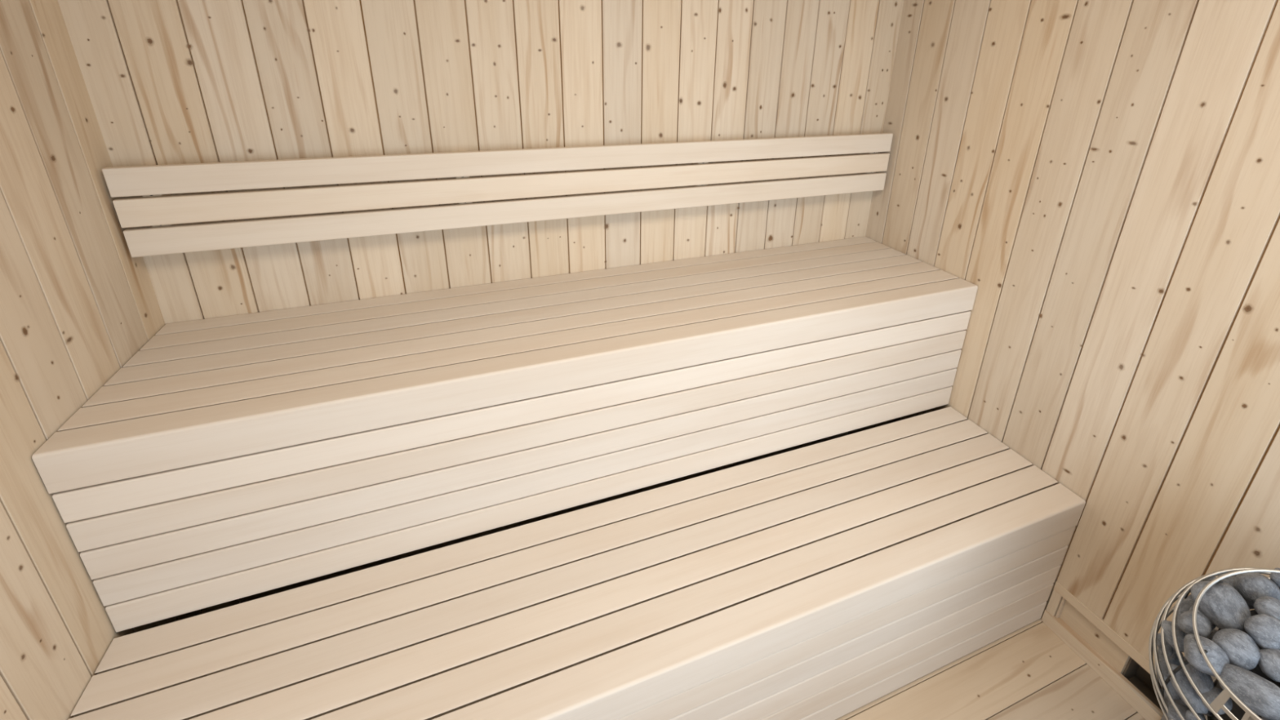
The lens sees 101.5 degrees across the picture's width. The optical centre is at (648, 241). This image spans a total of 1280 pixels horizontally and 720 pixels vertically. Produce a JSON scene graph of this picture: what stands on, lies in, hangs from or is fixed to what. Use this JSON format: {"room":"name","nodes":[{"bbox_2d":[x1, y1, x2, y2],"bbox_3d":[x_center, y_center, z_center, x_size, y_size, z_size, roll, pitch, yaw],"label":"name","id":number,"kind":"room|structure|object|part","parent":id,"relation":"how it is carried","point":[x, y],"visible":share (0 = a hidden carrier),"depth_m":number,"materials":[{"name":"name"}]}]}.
{"room":"spa","nodes":[
{"label":"spa","id":0,"kind":"room"},
{"bbox_2d":[0,0,243,719],"bbox_3d":[-0.860,0.352,0.338,0.014,2.150,2.050,-6,21,-19],"label":"wall","id":1,"kind":"structure","parent":0,"point":[76,306],"depth_m":0.94,"materials":[{"name":"brown wood"}]},
{"bbox_2d":[57,0,903,324],"bbox_3d":[-0.183,-0.091,1.611,2.216,2.150,0.014,-6,21,-19],"label":"wall","id":2,"kind":"structure","parent":0,"point":[167,82],"depth_m":1.41,"materials":[{"name":"brown wood"}]},
{"bbox_2d":[102,133,893,257],"bbox_3d":[-0.170,-0.181,1.539,2.161,0.205,0.064,-6,21,-19],"label":"backrest","id":3,"kind":"object","parent":2,"relation":"attached to","point":[157,208],"visible":1,"depth_m":1.39,"materials":[{"name":"brown wood"}]},
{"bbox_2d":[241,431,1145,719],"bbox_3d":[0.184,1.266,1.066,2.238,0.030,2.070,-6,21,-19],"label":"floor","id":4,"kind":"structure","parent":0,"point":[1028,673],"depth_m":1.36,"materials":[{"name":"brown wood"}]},
{"bbox_2d":[31,236,977,632],"bbox_3d":[-0.105,0.586,1.602,2.182,0.882,0.486,-6,21,-19],"label":"bench","id":5,"kind":"object","parent":4,"relation":"on","point":[229,458],"visible":0.93,"depth_m":1.22,"materials":[{"name":"brown wood"}]},
{"bbox_3d":[-1.074,0.745,1.243,0.040,0.797,0.040,-6,21,-19],"label":"leg","id":6,"kind":"part","parent":5,"relation":"part of","materials":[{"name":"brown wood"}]},
{"bbox_3d":[-0.111,0.171,1.488,2.182,0.024,0.418,-6,21,-19],"label":"seat","id":7,"kind":"part","parent":5,"relation":"part of","materials":[{"name":"brown wood"}]},
{"bbox_3d":[-0.399,0.670,1.481,0.040,0.797,0.040,-6,21,-19],"label":"leg","id":8,"kind":"part","parent":5,"relation":"part of","materials":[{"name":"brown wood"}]},
{"bbox_3d":[0.258,0.598,1.712,0.040,0.797,0.040,-6,21,-19],"label":"leg","id":9,"kind":"part","parent":5,"relation":"part of","materials":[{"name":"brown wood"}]},
{"bbox_3d":[0.885,0.529,1.932,0.040,0.797,0.040,-6,21,-19],"label":"leg","id":10,"kind":"part","parent":5,"relation":"part of","materials":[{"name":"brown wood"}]},
{"bbox_2d":[67,406,1085,719],"bbox_3d":[0.050,0.938,1.271,2.182,0.447,0.416,-6,21,-19],"label":"bench","id":11,"kind":"object","parent":4,"relation":"on","point":[823,580],"visible":1,"depth_m":1.14,"materials":[{"name":"brown wood"}]},
{"bbox_3d":[0.116,1.037,1.115,2.180,0.356,0.028,-6,21,-19],"label":"riser panel","id":12,"kind":"part","parent":11,"relation":"part of","materials":[{"name":"brown wood"}]},
{"bbox_2d":[1148,567,1279,719],"bbox_3d":[1.098,0.903,0.905,0.448,0.748,0.393,-6,21,-19],"label":"heater","id":13,"kind":"object","parent":4,"relation":"on","point":[1240,711],"visible":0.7,"depth_m":0.89,"materials":[{"name":"metal"}]},
{"bbox_2d":[1156,633,1173,656],"bbox_3d":[0.961,0.750,0.975,0.021,0.028,0.033,2,20,3],"label":"stone","id":14,"kind":"object","parent":13,"relation":"in","point":[1170,650],"visible":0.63,"depth_m":0.97,"materials":[{"name":"grey stone"}]},
{"bbox_2d":[1155,661,1181,699],"bbox_3d":[0.934,0.788,0.939,0.026,0.036,0.048,-1,20,-6],"label":"stone","id":15,"kind":"object","parent":13,"relation":"in","point":[1164,668],"visible":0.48,"depth_m":0.94,"materials":[{"name":"grey stone"}]},
{"bbox_2d":[1157,648,1183,666],"bbox_3d":[0.995,0.793,0.997,0.052,0.044,0.037,-16,25,-39],"label":"stone","id":16,"kind":"object","parent":13,"relation":"in","point":[1173,659],"visible":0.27,"depth_m":0.98,"materials":[{"name":"grey stone"}]},
{"bbox_2d":[1160,619,1186,652],"bbox_3d":[0.939,0.703,0.932,0.031,0.037,0.043,-2,20,-8],"label":"stone","id":17,"kind":"object","parent":13,"relation":"in","point":[1166,624],"visible":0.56,"depth_m":0.93,"materials":[{"name":"grey stone"}]},
{"bbox_2d":[1164,691,1190,709],"bbox_3d":[0.961,0.839,0.947,0.036,0.041,0.054,8,21,18],"label":"stone","id":18,"kind":"object","parent":13,"relation":"in","point":[1166,699],"visible":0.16,"depth_m":0.95,"materials":[{"name":"grey stone"}]},
{"bbox_2d":[1166,702,1189,719],"bbox_3d":[0.930,0.830,0.914,0.035,0.037,0.038,-4,20,-15],"label":"stone","id":19,"kind":"object","parent":13,"relation":"in","point":[1172,713],"visible":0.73,"depth_m":0.91,"materials":[{"name":"grey stone"}]},
{"bbox_2d":[1173,598,1193,621],"bbox_3d":[1.001,0.689,0.970,0.055,0.045,0.034,-7,21,-22],"label":"stone","id":20,"kind":"object","parent":13,"relation":"in","point":[1186,604],"visible":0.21,"depth_m":0.96,"materials":[{"name":"grey stone"}]},
{"bbox_3d":[0.976,0.789,0.929,0.194,0.315,0.043,-4,20,-14],"label":"upright rod","id":21,"kind":"part","parent":13,"relation":"part of","materials":[{"name":"metal"}]},
{"bbox_2d":[1168,663,1208,714],"bbox_3d":[0.919,0.762,0.893,0.030,0.042,0.063,-2,20,-7],"label":"stone","id":22,"kind":"object","parent":13,"relation":"in","point":[1190,693],"visible":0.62,"depth_m":0.89,"materials":[{"name":"grey stone"}]},
{"bbox_2d":[1183,663,1213,693],"bbox_3d":[0.918,0.729,0.873,0.030,0.037,0.039,2,20,3],"label":"stone","id":23,"kind":"object","parent":22,"relation":"on","point":[1204,682],"visible":0.66,"depth_m":0.86,"materials":[{"name":"grey stone"}]},
{"bbox_3d":[1.261,1.030,1.074,0.056,0.400,0.270,-6,21,-19],"label":"mounting plate","id":24,"kind":"part","parent":13,"relation":"part of","materials":[{"name":"silver metal"}]},
{"bbox_2d":[1177,609,1211,637],"bbox_3d":[0.936,0.655,0.896,0.039,0.038,0.034,14,24,33],"label":"stone","id":25,"kind":"object","parent":13,"relation":"in","point":[1184,620],"visible":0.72,"depth_m":0.89,"materials":[{"name":"grey stone"}]},
{"bbox_2d":[1185,709,1205,719],"bbox_3d":[0.921,0.810,0.876,0.029,0.030,0.036,-4,20,-12],"label":"stone","id":26,"kind":"object","parent":13,"relation":"in","point":[1189,715],"visible":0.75,"depth_m":0.88,"materials":[{"name":"grey stone"}]},
{"bbox_2d":[1188,604,1216,631],"bbox_3d":[0.973,0.657,0.916,0.054,0.045,0.034,-9,22,-25],"label":"stone","id":27,"kind":"object","parent":13,"relation":"in","point":[1212,625],"visible":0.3,"depth_m":0.90,"materials":[{"name":"grey stone"}]},
{"bbox_2d":[1191,576,1216,604],"bbox_3d":[0.999,0.625,0.936,0.039,0.053,0.024,-3,20,-11],"label":"stone","id":28,"kind":"object","parent":13,"relation":"in","point":[1212,577],"visible":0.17,"depth_m":0.94,"materials":[{"name":"grey stone"}]},
{"bbox_3d":[1.052,0.709,0.986,0.192,0.316,0.078,-6,21,-19],"label":"upright rod","id":29,"kind":"part","parent":13,"relation":"part of","materials":[{"name":"metal"}]},
{"bbox_2d":[1183,633,1230,676],"bbox_3d":[0.907,0.674,0.850,0.051,0.048,0.046,15,24,34],"label":"stone","id":30,"kind":"object","parent":13,"relation":"in","point":[1217,656],"visible":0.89,"depth_m":0.84,"materials":[{"name":"grey stone"}]},
{"bbox_2d":[1204,710,1213,716],"bbox_3d":[1.069,0.884,1.010,0.055,0.044,0.037,-12,23,-33],"label":"stone","id":31,"kind":"object","parent":13,"relation":"in","point":[1209,713],"visible":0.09,"depth_m":0.99,"materials":[{"name":"grey stone"}]},
{"bbox_2d":[1206,629,1217,640],"bbox_3d":[1.120,0.794,1.036,0.046,0.048,0.035,3,20,6],"label":"stone","id":32,"kind":"object","parent":13,"relation":"in","point":[1210,637],"visible":0.03,"depth_m":1.03,"materials":[{"name":"grey stone"}]},
{"bbox_2d":[1201,687,1232,715],"bbox_3d":[0.922,0.746,0.849,0.034,0.034,0.031,-3,20,-11],"label":"stone","id":33,"kind":"object","parent":13,"relation":"in","point":[1210,695],"visible":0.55,"depth_m":0.85,"materials":[{"name":"grey stone"}]},
{"bbox_2d":[1190,580,1251,631],"bbox_3d":[0.984,0.621,0.897,0.058,0.068,0.073,-4,20,-13],"label":"stone","id":34,"kind":"object","parent":13,"relation":"in","point":[1221,604],"visible":0.82,"depth_m":0.88,"materials":[{"name":"grey stone"}]},
{"bbox_2d":[1217,572,1237,590],"bbox_3d":[1.047,0.611,0.939,0.033,0.031,0.030,14,24,33],"label":"stone","id":35,"kind":"object","parent":13,"relation":"in","point":[1229,580],"visible":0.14,"depth_m":0.93,"materials":[{"name":"grey stone"}]},
{"bbox_3d":[0.911,0.724,0.746,0.021,0.076,0.152,-10,22,-27],"label":"lettered plate","id":36,"kind":"part","parent":13,"relation":"part of","materials":[{"name":"metal"}]},
{"bbox_2d":[1212,628,1260,670],"bbox_3d":[0.951,0.657,0.845,0.046,0.051,0.051,-2,20,-9],"label":"stone","id":37,"kind":"object","parent":13,"relation":"in","point":[1242,651],"visible":0.93,"depth_m":0.83,"materials":[{"name":"grey stone"}]},
{"bbox_2d":[1244,599,1253,608],"bbox_3d":[1.119,0.665,0.981,0.050,0.048,0.036,2,20,3],"label":"stone","id":38,"kind":"object","parent":13,"relation":"in","point":[1251,606],"visible":0.06,"depth_m":0.97,"materials":[{"name":"grey stone"}]},
{"bbox_2d":[1218,663,1279,719],"bbox_3d":[0.931,0.693,0.803,0.049,0.052,0.075,-11,23,-31],"label":"stone","id":39,"kind":"object","parent":13,"relation":"in","point":[1259,694],"visible":0.88,"depth_m":0.79,"materials":[{"name":"grey stone"}]},
{"bbox_2d":[1233,572,1279,605],"bbox_3d":[1.042,0.594,0.895,0.049,0.054,0.051,-2,20,-7],"label":"stone","id":40,"kind":"object","parent":13,"relation":"in","point":[1251,586],"visible":0.79,"depth_m":0.89,"materials":[{"name":"grey stone"}]},
{"bbox_2d":[1244,613,1279,649],"bbox_3d":[0.991,0.625,0.840,0.040,0.046,0.044,-9,22,-26],"label":"stone","id":41,"kind":"object","parent":13,"relation":"in","point":[1264,629],"visible":1,"depth_m":0.83,"materials":[{"name":"grey stone"}]},
{"bbox_2d":[1253,595,1279,620],"bbox_3d":[1.020,0.603,0.855,0.034,0.035,0.038,-11,23,-29],"label":"stone","id":42,"kind":"object","parent":13,"relation":"in","point":[1270,606],"visible":0.93,"depth_m":0.85,"materials":[{"name":"grey stone"}]},
{"bbox_2d":[1257,648,1279,682],"bbox_3d":[0.982,0.661,0.816,0.040,0.039,0.046,-3,20,-10],"label":"stone","id":43,"kind":"object","parent":13,"relation":"in","point":[1268,663],"visible":1,"depth_m":0.81,"materials":[{"name":"grey stone"}]},
{"label":"stone","id":44,"kind":"object","parent":13,"relation":"in","visible":0},
{"bbox_2d":[1269,567,1279,586],"bbox_3d":[1.075,0.571,0.886,0.026,0.030,0.026,-1,20,-5],"label":"stone","id":45,"kind":"object","parent":44,"relation":"on","point":[1275,577],"visible":0.7,"depth_m":0.89,"materials":[{"name":"grey stone"}]},
{"bbox_2d":[848,0,1279,674],"bbox_3d":[1.212,0.124,1.066,0.028,2.150,2.050,-6,21,-19],"label":"wall","id":46,"kind":"structure","parent":0,"point":[1104,175],"depth_m":1.27,"materials":[{"name":"brown wood"}]},
{"bbox_2d":[1045,589,1098,637],"bbox_3d":[1.174,1.041,1.442,0.016,0.082,0.123,-6,21,-19],"label":"trim","id":47,"kind":"structure","parent":46,"relation":"attached to","point":[1056,602],"depth_m":1.48,"materials":[{"name":"brown wood"}]},
{"bbox_2d":[1053,581,1150,674],"bbox_3d":[1.350,1.150,0.975,0.018,0.030,1.138,-6,21,-19],"label":"trim","id":48,"kind":"structure","parent":46,"relation":"attached to","point":[1069,597],"depth_m":1.36,"materials":[{"name":"brown wood"}]},
{"bbox_2d":[1040,609,1163,719],"bbox_3d":[1.348,1.263,1.015,0.019,0.044,1.138,-6,21,-19],"label":"baseboard","id":49,"kind":"structure","parent":46,"relation":"attached to","point":[1103,668],"depth_m":1.38,"materials":[{"name":"brown wood"}]},
{"bbox_2d":[1122,657,1161,710],"bbox_3d":[1.321,1.133,1.208,0.084,0.182,0.360,-6,21,-19],"label":"vent","id":50,"kind":"object","parent":46,"relation":"attached to","point":[1138,676],"depth_m":1.36,"materials":[{"name":"black"}]}
]}

